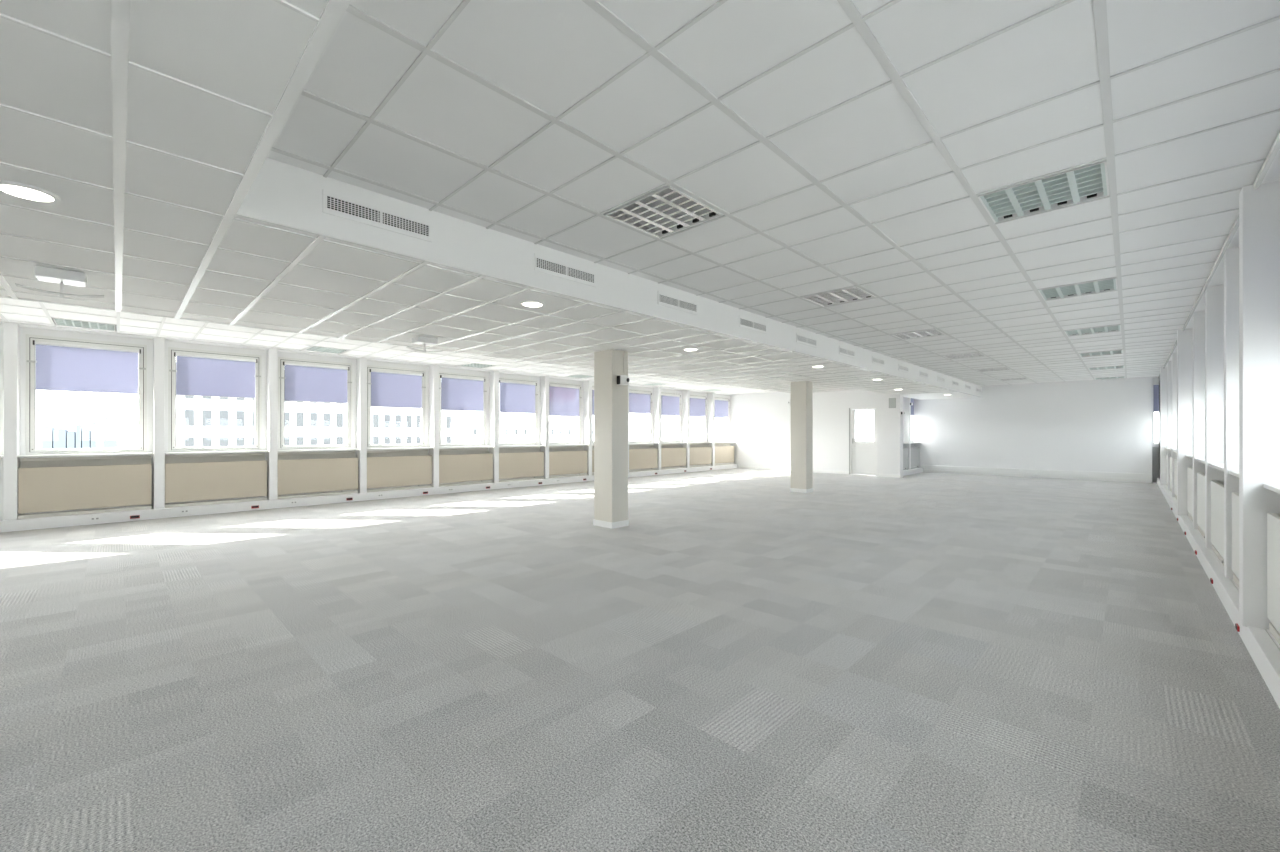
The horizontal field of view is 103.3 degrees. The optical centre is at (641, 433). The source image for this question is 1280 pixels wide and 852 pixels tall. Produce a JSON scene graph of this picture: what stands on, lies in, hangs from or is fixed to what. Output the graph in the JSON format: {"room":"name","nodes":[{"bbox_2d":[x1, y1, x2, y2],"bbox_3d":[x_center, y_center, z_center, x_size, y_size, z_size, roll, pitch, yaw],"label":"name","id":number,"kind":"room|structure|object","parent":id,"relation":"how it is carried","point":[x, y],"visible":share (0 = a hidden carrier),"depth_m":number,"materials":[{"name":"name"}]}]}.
{"room":"open-plan office","nodes":[
{"label":"open-plan office","id":0,"kind":"room"},
{"bbox_2d":[0,318,735,520],"bbox_3d":[-4.367,-0.216,11.458,0.500,3.250,22.420,0,0,44],"label":"wall","id":1,"kind":"structure","parent":0,"point":[12,334],"depth_m":8.97,"materials":[{"name":"white paint"}]},
{"bbox_2d":[17,334,152,456],"bbox_3d":[-8.119,-0.535,7.439,0.285,1.712,1.330,0,0,44],"label":"window","id":2,"kind":"structure","parent":1,"relation":"in","point":[31,361],"depth_m":7.36,"materials":[{"name":"white"}]},
{"bbox_2d":[33,340,140,393],"bbox_3d":[-8.149,-0.550,7.468,0.048,1.518,1.076,0,0,44],"label":"roller blind","id":3,"kind":"object","parent":2,"relation":"attached to","point":[59,367],"visible":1,"depth_m":7.45,"materials":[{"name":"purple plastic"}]},
{"bbox_2d":[18,455,151,518],"bbox_3d":[-8.095,0.750,7.416,0.224,0.822,1.310,0,0,44],"label":"radiator","id":4,"kind":"object","parent":1,"relation":"attached to","point":[55,486],"visible":1,"depth_m":7.33,"materials":[{"name":"beige metal"}]},
{"bbox_2d":[165,453,266,507],"bbox_3d":[-7.084,0.750,8.462,0.224,0.822,1.310,0,0,44],"label":"radiator","id":5,"kind":"object","parent":1,"relation":"attached to","point":[192,479],"visible":0.98,"depth_m":8.37,"materials":[{"name":"grey metal"}]},
{"bbox_2d":[165,347,267,453],"bbox_3d":[-7.108,-0.535,8.485,0.285,1.712,1.330,0,0,44],"label":"window","id":6,"kind":"structure","parent":1,"relation":"in","point":[172,449],"depth_m":8.44,"materials":[{"name":"grey"}]},
{"bbox_2d":[174,352,256,397],"bbox_3d":[-7.139,-0.550,8.515,0.048,1.518,1.076,0,0,44],"label":"roller blind","id":7,"kind":"object","parent":6,"relation":"attached to","point":[196,375],"visible":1,"depth_m":8.50,"materials":[{"name":"purple fabric"}]},
{"bbox_2d":[278,451,357,498],"bbox_3d":[-6.074,0.750,9.508,0.224,0.822,1.310,0,0,44],"label":"radiator","id":8,"kind":"object","parent":1,"relation":"attached to","point":[300,474],"visible":1,"depth_m":9.43,"materials":[{"name":"grey metal"}]},
{"bbox_2d":[278,357,358,451],"bbox_3d":[-6.098,-0.535,9.532,0.285,1.712,1.330,0,0,44],"label":"window","id":9,"kind":"structure","parent":1,"relation":"in","point":[281,448],"depth_m":9.49,"materials":[{"name":"grey"}]},
{"bbox_2d":[283,362,348,444],"bbox_3d":[-6.129,-0.550,9.561,0.048,1.518,1.076,0,0,44],"label":"roller blind","id":10,"kind":"object","parent":9,"relation":"attached to","point":[302,382],"visible":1,"depth_m":9.54,"materials":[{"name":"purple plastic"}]},
{"bbox_2d":[0,464,736,531],"bbox_3d":[-4.250,1.235,11.344,0.317,0.147,22.420,0,0,44],"label":"baseboard","id":11,"kind":"structure","parent":1,"relation":"attached to","point":[146,514],"depth_m":8.86,"materials":[{"name":"white"}]},
{"bbox_2d":[367,449,431,491],"bbox_3d":[-5.064,0.750,10.555,0.224,0.822,1.310,0,0,44],"label":"radiator","id":12,"kind":"object","parent":1,"relation":"attached to","point":[387,470],"visible":1,"depth_m":10.48,"materials":[{"name":"grey metal"}]},
{"bbox_2d":[367,365,432,449],"bbox_3d":[-5.088,-0.535,10.578,0.285,1.712,1.330,0,0,44],"label":"window","id":13,"kind":"structure","parent":1,"relation":"in","point":[422,445],"depth_m":10.58,"materials":[{"name":"grey"}]},
{"bbox_2d":[370,369,423,407],"bbox_3d":[-5.119,-0.550,10.608,0.048,1.518,1.076,0,0,44],"label":"roller blind","id":14,"kind":"object","parent":13,"relation":"attached to","point":[388,388],"visible":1,"depth_m":10.61,"materials":[{"name":"purple fabric"}]},
{"bbox_2d":[439,448,492,486],"bbox_3d":[-4.054,0.750,11.601,0.224,0.822,1.310,0,0,44],"label":"radiator","id":15,"kind":"object","parent":1,"relation":"attached to","point":[465,466],"visible":0.99,"depth_m":11.53,"materials":[{"name":"grey metal"}]},
{"bbox_2d":[439,371,493,447],"bbox_3d":[-4.078,-0.535,11.624,0.285,1.712,1.330,0,0,44],"label":"window","id":16,"kind":"structure","parent":1,"relation":"in","point":[483,444],"depth_m":11.78,"materials":[{"name":"grey"}]},
{"bbox_2d":[440,375,484,410],"bbox_3d":[-4.108,-0.550,11.654,0.048,1.518,1.076,0,0,44],"label":"roller blind","id":17,"kind":"object","parent":16,"relation":"attached to","point":[457,393],"visible":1,"depth_m":11.64,"materials":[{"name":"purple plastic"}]},
{"bbox_2d":[499,447,543,481],"bbox_3d":[-3.043,0.750,12.648,0.224,0.822,1.310,0,0,44],"label":"radiator","id":18,"kind":"object","parent":1,"relation":"attached to","point":[515,463],"visible":0.99,"depth_m":12.59,"materials":[{"name":"grey metal"}]},
{"bbox_2d":[499,377,544,446],"bbox_3d":[-3.067,-0.535,12.671,0.285,1.712,1.330,0,0,44],"label":"window","id":19,"kind":"structure","parent":1,"relation":"in","point":[535,443],"depth_m":12.96,"materials":[{"name":"grey"}]},
{"bbox_2d":[499,380,536,413],"bbox_3d":[-3.098,-0.550,12.701,0.048,1.518,1.076,0,0,44],"label":"roller blind","id":20,"kind":"object","parent":19,"relation":"attached to","point":[515,397],"visible":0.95,"depth_m":12.70,"materials":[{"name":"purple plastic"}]},
{"bbox_2d":[549,446,586,477],"bbox_3d":[-2.033,0.750,13.694,0.224,0.822,1.310,0,0,44],"label":"radiator","id":21,"kind":"object","parent":1,"relation":"attached to","point":[564,461],"visible":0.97,"depth_m":13.64,"materials":[{"name":"grey metal"}]},
{"bbox_2d":[549,381,587,445],"bbox_3d":[-2.057,-0.535,13.717,0.285,1.712,1.330,0,0,44],"label":"window","id":22,"kind":"structure","parent":1,"relation":"in","point":[578,443],"depth_m":13.97,"materials":[{"name":"grey"}]},
{"bbox_2d":[549,384,580,416],"bbox_3d":[-2.088,-0.550,13.747,0.048,1.518,1.076,0,0,44],"label":"roller blind","id":23,"kind":"object","parent":22,"relation":"attached to","point":[563,400],"visible":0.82,"depth_m":13.74,"materials":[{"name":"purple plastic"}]},
{"bbox_2d":[629,389,657,443],"bbox_3d":[-0.037,-0.535,15.810,0.285,1.712,1.330,0,0,44],"label":"window","id":24,"kind":"structure","parent":1,"relation":"in","point":[630,390],"depth_m":16.20,"materials":[{"name":"grey"}]},
{"bbox_2d":[629,392,651,413],"bbox_3d":[-0.068,-0.550,15.840,0.048,1.518,1.076,0,0,44],"label":"roller blind","id":25,"kind":"object","parent":24,"relation":"attached to","point":[639,402],"visible":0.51,"depth_m":15.86,"materials":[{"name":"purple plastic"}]},
{"bbox_2d":[629,444,657,471],"bbox_3d":[-0.013,0.750,15.787,0.224,0.822,1.310,0,0,44],"label":"radiator","id":26,"kind":"object","parent":1,"relation":"attached to","point":[644,457],"visible":0.93,"depth_m":15.75,"materials":[{"name":"grey metal"}]},
{"bbox_2d":[661,444,685,469],"bbox_3d":[0.998,0.750,16.833,0.224,0.822,1.310,0,0,44],"label":"radiator","id":27,"kind":"object","parent":1,"relation":"attached to","point":[673,456],"visible":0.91,"depth_m":16.79,"materials":[{"name":"grey metal"}]},
{"bbox_2d":[661,392,686,443],"bbox_3d":[0.974,-0.535,16.857,0.285,1.712,1.330,0,0,44],"label":"window","id":28,"kind":"structure","parent":1,"relation":"in","point":[664,393],"depth_m":17.28,"materials":[{"name":"grey"}]},
{"bbox_2d":[661,394,680,415],"bbox_3d":[0.943,-0.550,16.886,0.048,1.518,1.076,0,0,44],"label":"roller blind","id":29,"kind":"object","parent":28,"relation":"attached to","point":[669,403],"visible":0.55,"depth_m":16.93,"materials":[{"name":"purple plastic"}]},
{"bbox_2d":[690,394,711,442],"bbox_3d":[1.984,-0.535,17.903,0.285,1.712,1.330,0,0,44],"label":"window","id":30,"kind":"structure","parent":1,"relation":"in","point":[691,395],"depth_m":18.08,"materials":[{"name":"grey"}]},
{"bbox_2d":[690,397,706,439],"bbox_3d":[1.953,-0.550,17.933,0.048,1.518,1.076,0,0,44],"label":"roller blind","id":31,"kind":"object","parent":30,"relation":"attached to","point":[697,404],"visible":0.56,"depth_m":18.03,"materials":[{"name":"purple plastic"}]},
{"bbox_2d":[690,443,711,467],"bbox_3d":[2.008,0.750,17.880,0.224,0.822,1.310,0,0,44],"label":"radiator","id":32,"kind":"object","parent":1,"relation":"attached to","point":[700,453],"visible":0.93,"depth_m":17.85,"materials":[{"name":"grey metal"}]},
{"bbox_2d":[715,396,731,442],"bbox_3d":[2.994,-0.535,18.950,0.285,1.712,1.330,0,0,44],"label":"window","id":33,"kind":"structure","parent":1,"relation":"in","point":[716,397],"depth_m":19.19,"materials":[{"name":"grey"}]},
{"bbox_2d":[715,399,728,438],"bbox_3d":[2.963,-0.550,18.979,0.048,1.518,1.076,0,0,44],"label":"roller blind","id":34,"kind":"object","parent":33,"relation":"attached to","point":[721,406],"depth_m":19.09,"materials":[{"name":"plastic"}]},
{"bbox_2d":[715,443,733,465],"bbox_3d":[3.018,0.750,18.926,0.224,0.822,1.310,0,0,44],"label":"radiator","id":35,"kind":"object","parent":1,"relation":"attached to","point":[724,452],"visible":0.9,"depth_m":18.91,"materials":[{"name":"grey metal"}]},
{"bbox_2d":[0,0,978,399],"bbox_3d":[2.253,-1.174,6.923,7.485,0.024,25.090,0,0,44],"label":"ceiling","id":36,"kind":"structure","parent":0,"point":[151,123],"depth_m":2.80,"materials":[{"name":"tile"}]},
{"bbox_2d":[0,180,59,203],"bbox_3d":[-2.967,-1.164,2.441,0.212,0.012,0.212,0,0,44],"label":"recessed light","id":37,"kind":"object","parent":36,"relation":"in","point":[15,189],"visible":1,"depth_m":2.44,"materials":[{"name":"white plastic"}]},
{"bbox_2d":[0,185,53,200],"bbox_3d":[-2.967,-1.165,2.441,0.172,0.007,0.172,0,0,44],"label":"diffuser","id":38,"kind":"object","parent":37,"relation":"attached to","point":[30,193],"depth_m":2.43,"materials":[{"name":"white plastic"}]},
{"bbox_2d":[15,265,103,297],"bbox_3d":[-4.187,-1.079,3.653,0.200,0.179,0.420,0,0,44],"label":"ceiling fitting","id":39,"kind":"object","parent":36,"relation":"attached to","point":[45,274],"visible":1,"depth_m":3.61,"materials":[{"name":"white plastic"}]},
{"bbox_2d":[53,318,114,330],"bbox_3d":[-7.668,-1.555,6.980,0.600,0.112,0.560,0,0,44],"label":"ceiling light","id":40,"kind":"object","parent":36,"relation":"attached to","point":[61,322],"visible":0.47,"depth_m":7.01,"materials":[{"name":"silver metal"}]},
{"bbox_2d":[305,346,347,353],"bbox_3d":[-5.648,-1.555,9.073,0.600,0.112,0.560,0,0,44],"label":"ceiling light","id":41,"kind":"object","parent":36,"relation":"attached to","point":[312,348],"visible":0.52,"depth_m":9.12,"materials":[{"name":"silver metal"}]},
{"bbox_2d":[406,336,441,352],"bbox_3d":[-2.651,-1.079,6.180,0.200,0.179,0.420,0,0,44],"label":"ceiling fitting","id":42,"kind":"object","parent":36,"relation":"attached to","point":[421,340],"visible":1,"depth_m":6.12,"materials":[{"name":"grey plastic"}]},
{"bbox_2d":[460,363,493,367],"bbox_3d":[-3.627,-1.555,11.166,0.600,0.112,0.560,0,0,44],"label":"ceiling light","id":43,"kind":"object","parent":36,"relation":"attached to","point":[474,365],"visible":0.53,"depth_m":11.19,"materials":[{"name":"silver metal"}]},
{"bbox_2d":[520,300,543,307],"bbox_3d":[-0.982,-1.164,4.541,0.212,0.012,0.212,0,0,44],"label":"recessed light","id":44,"kind":"object","parent":36,"relation":"in","point":[528,303],"visible":1,"depth_m":4.53,"materials":[{"name":"white plastic"}]},
{"bbox_2d":[523,302,541,306],"bbox_3d":[-0.982,-1.165,4.541,0.172,0.007,0.172,0,0,44],"label":"diffuser","id":45,"kind":"object","parent":44,"relation":"attached to","point":[526,304],"depth_m":4.54,"materials":[{"name":"plastic"}]},
{"bbox_2d":[0,468,1279,851],"bbox_3d":[0.980,1.369,8.430,12.500,0.120,25.890,0,0,44],"label":"floor","id":46,"kind":"structure","parent":0,"point":[923,661],"depth_m":2.72,"materials":[{"name":"carpet"}]},
{"bbox_2d":[593,349,628,528],"bbox_3d":[-0.437,0.070,7.219,0.397,2.478,0.324,0,0,44],"label":"column","id":47,"kind":"structure","parent":46,"relation":"on","point":[610,398],"depth_m":7.10,"materials":[{"name":"white paint"}]},
{"bbox_2d":[617,375,628,384],"bbox_3d":[-0.255,-0.745,7.029,0.147,0.130,0.151,0,0,44],"label":"sensor","id":48,"kind":"object","parent":47,"relation":"attached to","point":[621,379],"visible":1,"depth_m":6.98,"materials":[{"name":"grey plastic"}]},
{"bbox_2d":[790,381,812,492],"bbox_3d":[3.603,0.070,11.406,0.394,2.478,0.324,0,0,44],"label":"column","id":49,"kind":"structure","parent":46,"relation":"on","point":[801,391],"depth_m":11.28,"materials":[{"name":"white paint"}]},
{"bbox_2d":[0,0,1279,393],"bbox_3d":[0.835,-1.512,8.291,11.425,0.022,25.090,0,0,44],"label":"ceiling","id":50,"kind":"structure","parent":0,"point":[837,144],"depth_m":2.64,"materials":[{"name":"tile"}]},
{"bbox_2d":[237,158,981,396],"bbox_3d":[2.252,-1.383,6.923,7.487,0.437,25.090,0,0,44],"label":"bulkhead","id":51,"kind":"object","parent":50,"relation":"attached to","point":[281,193],"visible":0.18,"depth_m":3.77,"materials":[{"name":"white paint"}]},
{"bbox_2d":[323,189,431,241],"bbox_3d":[-1.637,-1.359,3.179,0.008,0.136,0.640,0,0,44],"label":"air vent","id":52,"kind":"object","parent":51,"relation":"attached to","point":[339,205],"visible":1,"depth_m":3.15,"materials":[{"name":"white metal"}]},
{"bbox_2d":[534,253,595,286],"bbox_3d":[-0.627,-1.359,4.226,0.008,0.136,0.640,0,0,44],"label":"air vent","id":53,"kind":"object","parent":51,"relation":"attached to","point":[543,264],"visible":1,"depth_m":4.21,"materials":[{"name":"grey metal"}]},
{"bbox_2d":[658,291,697,314],"bbox_3d":[0.383,-1.359,5.272,0.008,0.136,0.640,0,0,44],"label":"air vent","id":54,"kind":"object","parent":51,"relation":"attached to","point":[664,299],"visible":1,"depth_m":5.25,"materials":[{"name":"grey metal"}]},
{"bbox_2d":[739,315,766,333],"bbox_3d":[1.394,-1.359,6.319,0.008,0.136,0.640,0,0,44],"label":"air vent","id":55,"kind":"object","parent":51,"relation":"attached to","point":[744,322],"visible":1,"depth_m":6.30,"materials":[{"name":"grey"}]},
{"bbox_2d":[796,333,816,347],"bbox_3d":[2.404,-1.359,7.365,0.008,0.136,0.640,0,0,44],"label":"air vent","id":56,"kind":"object","parent":51,"relation":"attached to","point":[800,338],"visible":1,"depth_m":7.35,"materials":[{"name":"grey"}]},
{"bbox_2d":[839,346,854,357],"bbox_3d":[3.414,-1.359,8.411,0.008,0.136,0.640,0,0,44],"label":"air vent","id":57,"kind":"object","parent":51,"relation":"attached to","point":[844,351],"visible":1,"depth_m":8.40,"materials":[{"name":"grey"}]},
{"bbox_2d":[872,356,884,365],"bbox_3d":[4.424,-1.359,9.458,0.008,0.136,0.640,0,0,44],"label":"air vent","id":58,"kind":"object","parent":51,"relation":"attached to","point":[876,360],"visible":1,"depth_m":9.45,"materials":[{"name":"grey"}]},
{"bbox_2d":[898,364,908,372],"bbox_3d":[5.434,-1.359,10.504,0.008,0.136,0.640,0,0,44],"label":"air vent","id":59,"kind":"object","parent":51,"relation":"attached to","point":[901,367],"visible":1,"depth_m":10.49,"materials":[{"name":"grey"}]},
{"bbox_2d":[604,185,722,238],"bbox_3d":[0.151,-1.555,3.475,0.600,0.112,0.560,0,0,44],"label":"ceiling light","id":60,"kind":"object","parent":50,"relation":"attached to","point":[667,210],"visible":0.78,"depth_m":3.48,"materials":[{"name":"white plastic"}]},
{"bbox_2d":[802,286,875,306],"bbox_3d":[2.171,-1.555,5.568,0.600,0.112,0.560,0,0,44],"label":"ceiling light","id":61,"kind":"object","parent":50,"relation":"attached to","point":[851,294],"visible":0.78,"depth_m":5.58,"materials":[{"name":"silver metal"}]},
{"bbox_2d":[892,329,945,339],"bbox_3d":[4.192,-1.555,7.661,0.600,0.112,0.560,0,0,44],"label":"ceiling light","id":62,"kind":"object","parent":50,"relation":"attached to","point":[932,332],"visible":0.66,"depth_m":7.68,"materials":[{"name":"silver metal"}]},
{"bbox_2d":[943,352,984,358],"bbox_3d":[6.212,-1.555,9.754,0.600,0.112,0.560,0,0,44],"label":"ceiling light","id":63,"kind":"object","parent":50,"relation":"attached to","point":[978,354],"visible":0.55,"depth_m":9.77,"materials":[{"name":"silver metal"}]},
{"bbox_2d":[977,367,1010,371],"bbox_3d":[8.233,-1.555,11.846,0.600,0.112,0.560,0,0,44],"label":"ceiling light","id":64,"kind":"object","parent":50,"relation":"attached to","point":[1005,368],"visible":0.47,"depth_m":11.88,"materials":[{"name":"silver metal"}]},
{"bbox_2d":[978,160,1108,222],"bbox_3d":[2.535,-1.555,3.195,0.600,0.112,0.560,0,0,44],"label":"ceiling light","id":65,"kind":"object","parent":50,"relation":"attached to","point":[1089,182],"visible":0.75,"depth_m":3.19,"materials":[{"name":"white plastic"}]},
{"bbox_2d":[1038,278,1117,300],"bbox_3d":[4.556,-1.555,5.288,0.600,0.112,0.560,0,0,44],"label":"ceiling light","id":66,"kind":"object","parent":50,"relation":"attached to","point":[1106,285],"visible":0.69,"depth_m":5.29,"materials":[{"name":"silver metal"}]},
{"bbox_2d":[1064,325,1120,335],"bbox_3d":[6.576,-1.555,7.380,0.600,0.112,0.560,0,0,44],"label":"ceiling light","id":67,"kind":"object","parent":50,"relation":"attached to","point":[1114,328],"visible":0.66,"depth_m":7.40,"materials":[{"name":"silver metal"}]},
{"bbox_2d":[1079,350,1122,356],"bbox_3d":[8.597,-1.555,9.473,0.600,0.112,0.560,0,0,44],"label":"ceiling light","id":68,"kind":"object","parent":50,"relation":"attached to","point":[1116,351],"visible":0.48,"depth_m":9.51,"materials":[{"name":"silver metal"}]},
{"bbox_2d":[1088,366,1123,369],"bbox_3d":[10.617,-1.555,11.566,0.600,0.112,0.560,0,0,44],"label":"ceiling light","id":69,"kind":"object","parent":50,"relation":"attached to","point":[1112,367],"visible":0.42,"depth_m":11.64,"materials":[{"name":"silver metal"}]},
{"bbox_2d":[731,390,876,471],"bbox_3d":[5.551,-0.266,17.520,6.450,3.150,0.080,0,0,44],"label":"wall","id":70,"kind":"structure","parent":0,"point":[760,422],"depth_m":17.96,"materials":[{"name":"white paint"}]},
{"bbox_2d":[737,466,902,477],"bbox_3d":[5.683,1.266,17.174,5.860,0.085,0.234,0,0,44],"label":"baseboard","id":71,"kind":"structure","parent":70,"relation":"attached to","point":[744,467],"depth_m":16.99,"materials":[{"name":"white plastic"}]},
{"bbox_2d":[849,407,876,474],"bbox_3d":[7.039,0.239,16.052,0.890,2.140,0.125,0,0,44],"label":"door","id":72,"kind":"structure","parent":70,"relation":"attached to","point":[862,455],"depth_m":16.10,"materials":[{"name":"white wood"}]},
{"bbox_2d":[877,393,902,474],"bbox_3d":[7.558,-0.096,15.409,0.670,2.810,0.270,0,0,44],"label":"wall","id":73,"kind":"structure","parent":0,"point":[889,420],"depth_m":15.29,"materials":[{"name":"white paint"}]},
{"bbox_2d":[889,398,895,407],"bbox_3d":[7.540,-0.926,15.225,0.200,0.300,0.020,0,0,44],"label":"air vent","id":74,"kind":"object","parent":73,"relation":"in","point":[892,401],"visible":1,"depth_m":15.22,"materials":[{"name":"grey plastic"}]},
{"bbox_2d":[903,397,910,469],"bbox_3d":[8.447,-0.216,16.524,0.500,3.250,2.670,0,0,44],"label":"wall","id":75,"kind":"structure","parent":0,"point":[906,401],"depth_m":16.48,"materials":[{"name":"white paint"}]},
{"bbox_2d":[903,448,907,469],"bbox_3d":[8.129,0.750,16.014,0.224,0.822,1.310,0,0,44],"label":"radiator","id":76,"kind":"object","parent":75,"relation":"attached to","point":[905,450],"visible":0.27,"depth_m":16.21,"materials":[{"name":"grey metal"}]},
{"bbox_2d":[903,468,922,475],"bbox_3d":[8.565,1.235,16.411,0.317,0.147,2.670,0,0,44],"label":"baseboard","id":77,"kind":"structure","parent":75,"relation":"attached to","point":[916,470],"depth_m":16.48,"materials":[{"name":"white"}]},
{"bbox_2d":[911,444,919,468],"bbox_3d":[9.063,0.750,16.981,0.224,0.822,1.074,0,0,44],"label":"radiator","id":78,"kind":"object","parent":75,"relation":"attached to","point":[915,452],"visible":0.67,"depth_m":16.96,"materials":[{"name":"grey metal"}]},
{"bbox_2d":[911,377,1159,482],"bbox_3d":[11.765,-0.266,15.462,6.750,3.150,0.410,0,0,44],"label":"wall","id":79,"kind":"structure","parent":0,"point":[1092,425],"depth_m":14.97,"materials":[{"name":"white paint"}]},
{"bbox_2d":[921,465,1151,482],"bbox_3d":[11.539,1.186,15.357,5.570,0.245,0.055,0,0,44],"label":"baseboard","id":80,"kind":"structure","parent":79,"relation":"attached to","point":[1036,473],"depth_m":14.98,"materials":[{"name":"white plastic"}]},
{"bbox_2d":[1152,447,1158,481],"bbox_3d":[13.737,0.824,13.527,0.120,0.930,0.075,0,0,44],"label":"radiator","id":81,"kind":"object","parent":79,"relation":"attached to","point":[1155,450],"visible":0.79,"depth_m":13.50,"materials":[{"name":"grey metal"}]},
{"bbox_2d":[1153,385,1158,444],"bbox_3d":[13.826,-0.551,13.573,0.160,1.680,0.065,0,0,44],"label":"window","id":82,"kind":"structure","parent":79,"relation":"in","point":[1155,387],"depth_m":13.57,"materials":[{"name":"white"}]},
{"bbox_2d":[1160,149,1279,629],"bbox_3d":[5.102,-0.216,4.172,0.565,3.250,25.090,0,0,44],"label":"wall","id":83,"kind":"structure","parent":0,"point":[1220,381],"depth_m":3.10,"materials":[{"name":"white paint"}]},
{"bbox_2d":[1174,459,1176,498],"bbox_3d":[9.381,0.750,8.740,0.224,0.822,1.310,0,0,44],"label":"radiator","id":84,"kind":"object","parent":83,"relation":"attached to","point":[1175,460],"visible":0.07,"depth_m":9.05,"materials":[{"name":"grey"}]},
{"bbox_2d":[1187,467,1192,521],"bbox_3d":[7.361,0.750,6.647,0.224,0.822,1.310,0,0,44],"label":"radiator","id":85,"kind":"object","parent":83,"relation":"attached to","point":[1189,469],"visible":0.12,"depth_m":6.82,"materials":[{"name":"grey"}]},
{"bbox_2d":[1197,472,1204,538],"bbox_3d":[6.351,0.750,5.601,0.224,0.822,1.310,0,0,44],"label":"radiator","id":86,"kind":"object","parent":83,"relation":"attached to","point":[1200,476],"visible":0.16,"depth_m":5.81,"materials":[{"name":"grey metal"}]},
{"bbox_2d":[1209,463,1223,470],"bbox_3d":[5.364,-0.535,4.531,0.285,1.712,1.330,0,0,44],"label":"window","id":87,"kind":"structure","parent":83,"relation":"in","point":[1220,466],"depth_m":4.71,"materials":[{"name":"grey"}]},
{"bbox_2d":[1211,480,1223,565],"bbox_3d":[5.340,0.750,4.554,0.224,0.822,1.310,0,0,44],"label":"radiator","id":88,"kind":"object","parent":83,"relation":"attached to","point":[1217,489],"visible":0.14,"depth_m":4.70,"materials":[{"name":"grey metal"}]},
{"bbox_2d":[1157,478,1279,708],"bbox_3d":[5.027,1.235,4.244,0.317,0.147,25.090,0,0,44],"label":"baseboard","id":89,"kind":"structure","parent":83,"relation":"attached to","point":[1262,646],"depth_m":3.55,"materials":[{"name":"white"}]},
{"bbox_2d":[1158,132,1279,377],"bbox_3d":[7.178,-1.485,6.653,0.021,0.028,18.635,0,0,44],"label":"trim","id":90,"kind":"structure","parent":83,"relation":"attached to","point":[1275,148],"depth_m":3.78,"materials":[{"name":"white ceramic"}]},
{"bbox_2d":[1232,492,1238,586],"bbox_3d":[4.330,0.750,3.508,0.224,0.822,1.310,0,0,44],"label":"radiator","id":91,"kind":"object","parent":83,"relation":"attached to","point":[1235,496],"visible":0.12,"depth_m":3.90,"materials":[{"name":"grey metal"}]},
{"bbox_2d":[1263,483,1279,493],"bbox_3d":[3.344,-0.535,2.438,0.285,1.712,1.330,0,0,44],"label":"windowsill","id":92,"kind":"structure","parent":83,"relation":"in","point":[1273,487],"depth_m":2.86,"materials":[{"name":"grey"}]},
{"bbox_2d":[1267,513,1279,644],"bbox_3d":[3.320,0.750,2.461,0.224,0.822,1.310,0,0,44],"label":"radiator","id":93,"kind":"object","parent":83,"relation":"attached to","point":[1273,519],"visible":1,"depth_m":2.86,"materials":[{"name":"white metal"}]},
{"label":"outside","id":94,"kind":"structure","parent":0,"visible":0},
{"bbox_2d":[97,438,1158,447],"bbox_3d":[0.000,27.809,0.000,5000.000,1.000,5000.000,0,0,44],"label":"ground","id":95,"kind":"structure","parent":94,"point":[99,444],"depth_m":1427.43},
{"bbox_2d":[36,408,41,448],"bbox_3d":[-264.256,8.109,217.238,22.000,38.400,7.500,0,0,44],"label":"tower block","id":96,"kind":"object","parent":95,"relation":"on","point":[38,411],"visible":0.18,"depth_m":218.10,"materials":[{"name":"white"}]},
{"bbox_2d":[42,426,54,448],"bbox_3d":[-406.890,11.109,345.209,25.000,32.400,7.500,0,0,44],"label":"tower block","id":97,"kind":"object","parent":95,"relation":"on","point":[47,431],"visible":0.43,"depth_m":337.81,"materials":[{"name":"white"}]},
{"bbox_2d":[53,428,67,448],"bbox_3d":[-402.028,11.859,350.245,25.000,30.900,5.500,0,0,44],"label":"tower block","id":98,"kind":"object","parent":95,"relation":"on","point":[59,435],"visible":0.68,"depth_m":341.87,"materials":[{"name":"white"}]},
{"bbox_2d":[67,431,75,448],"bbox_3d":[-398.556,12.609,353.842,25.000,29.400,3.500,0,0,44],"label":"tower block","id":99,"kind":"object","parent":95,"relation":"on","point":[71,435],"visible":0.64,"depth_m":345.39,"materials":[{"name":"white"}]},
{"bbox_2d":[76,424,82,447],"bbox_3d":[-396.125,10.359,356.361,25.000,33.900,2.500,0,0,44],"label":"tower block","id":100,"kind":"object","parent":95,"relation":"on","point":[79,427],"visible":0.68,"depth_m":348.02,"materials":[{"name":"white"}]},
{"bbox_2d":[82,429,90,447],"bbox_3d":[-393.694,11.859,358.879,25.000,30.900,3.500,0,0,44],"label":"tower block","id":101,"kind":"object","parent":95,"relation":"on","point":[86,433],"visible":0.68,"depth_m":350.40,"materials":[{"name":"white"}]},
{"bbox_2d":[91,421,96,447],"bbox_3d":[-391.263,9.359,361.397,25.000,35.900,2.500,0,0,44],"label":"tower block","id":102,"kind":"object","parent":95,"relation":"on","point":[93,424],"visible":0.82,"depth_m":353.07,"materials":[{"name":"white"}]},
{"bbox_2d":[176,395,462,446],"bbox_3d":[-50.109,9.359,79.094,18.030,35.900,37.800,0,0,44],"label":"office building","id":103,"kind":"structure","parent":95,"relation":"on","point":[201,421],"depth_m":69.32,"materials":[{"name":"grey"}]},
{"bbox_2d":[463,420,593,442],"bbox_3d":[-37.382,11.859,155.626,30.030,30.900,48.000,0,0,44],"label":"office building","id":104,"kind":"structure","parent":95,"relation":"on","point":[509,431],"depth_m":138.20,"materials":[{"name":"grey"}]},
{"bbox_2d":[549,413,700,440],"bbox_3d":[-4.552,3.809,218.450,30.000,47.000,72.000,0,0,44],"label":"apartment building","id":105,"kind":"structure","parent":95,"relation":"on","point":[637,421],"depth_m":203.15,"materials":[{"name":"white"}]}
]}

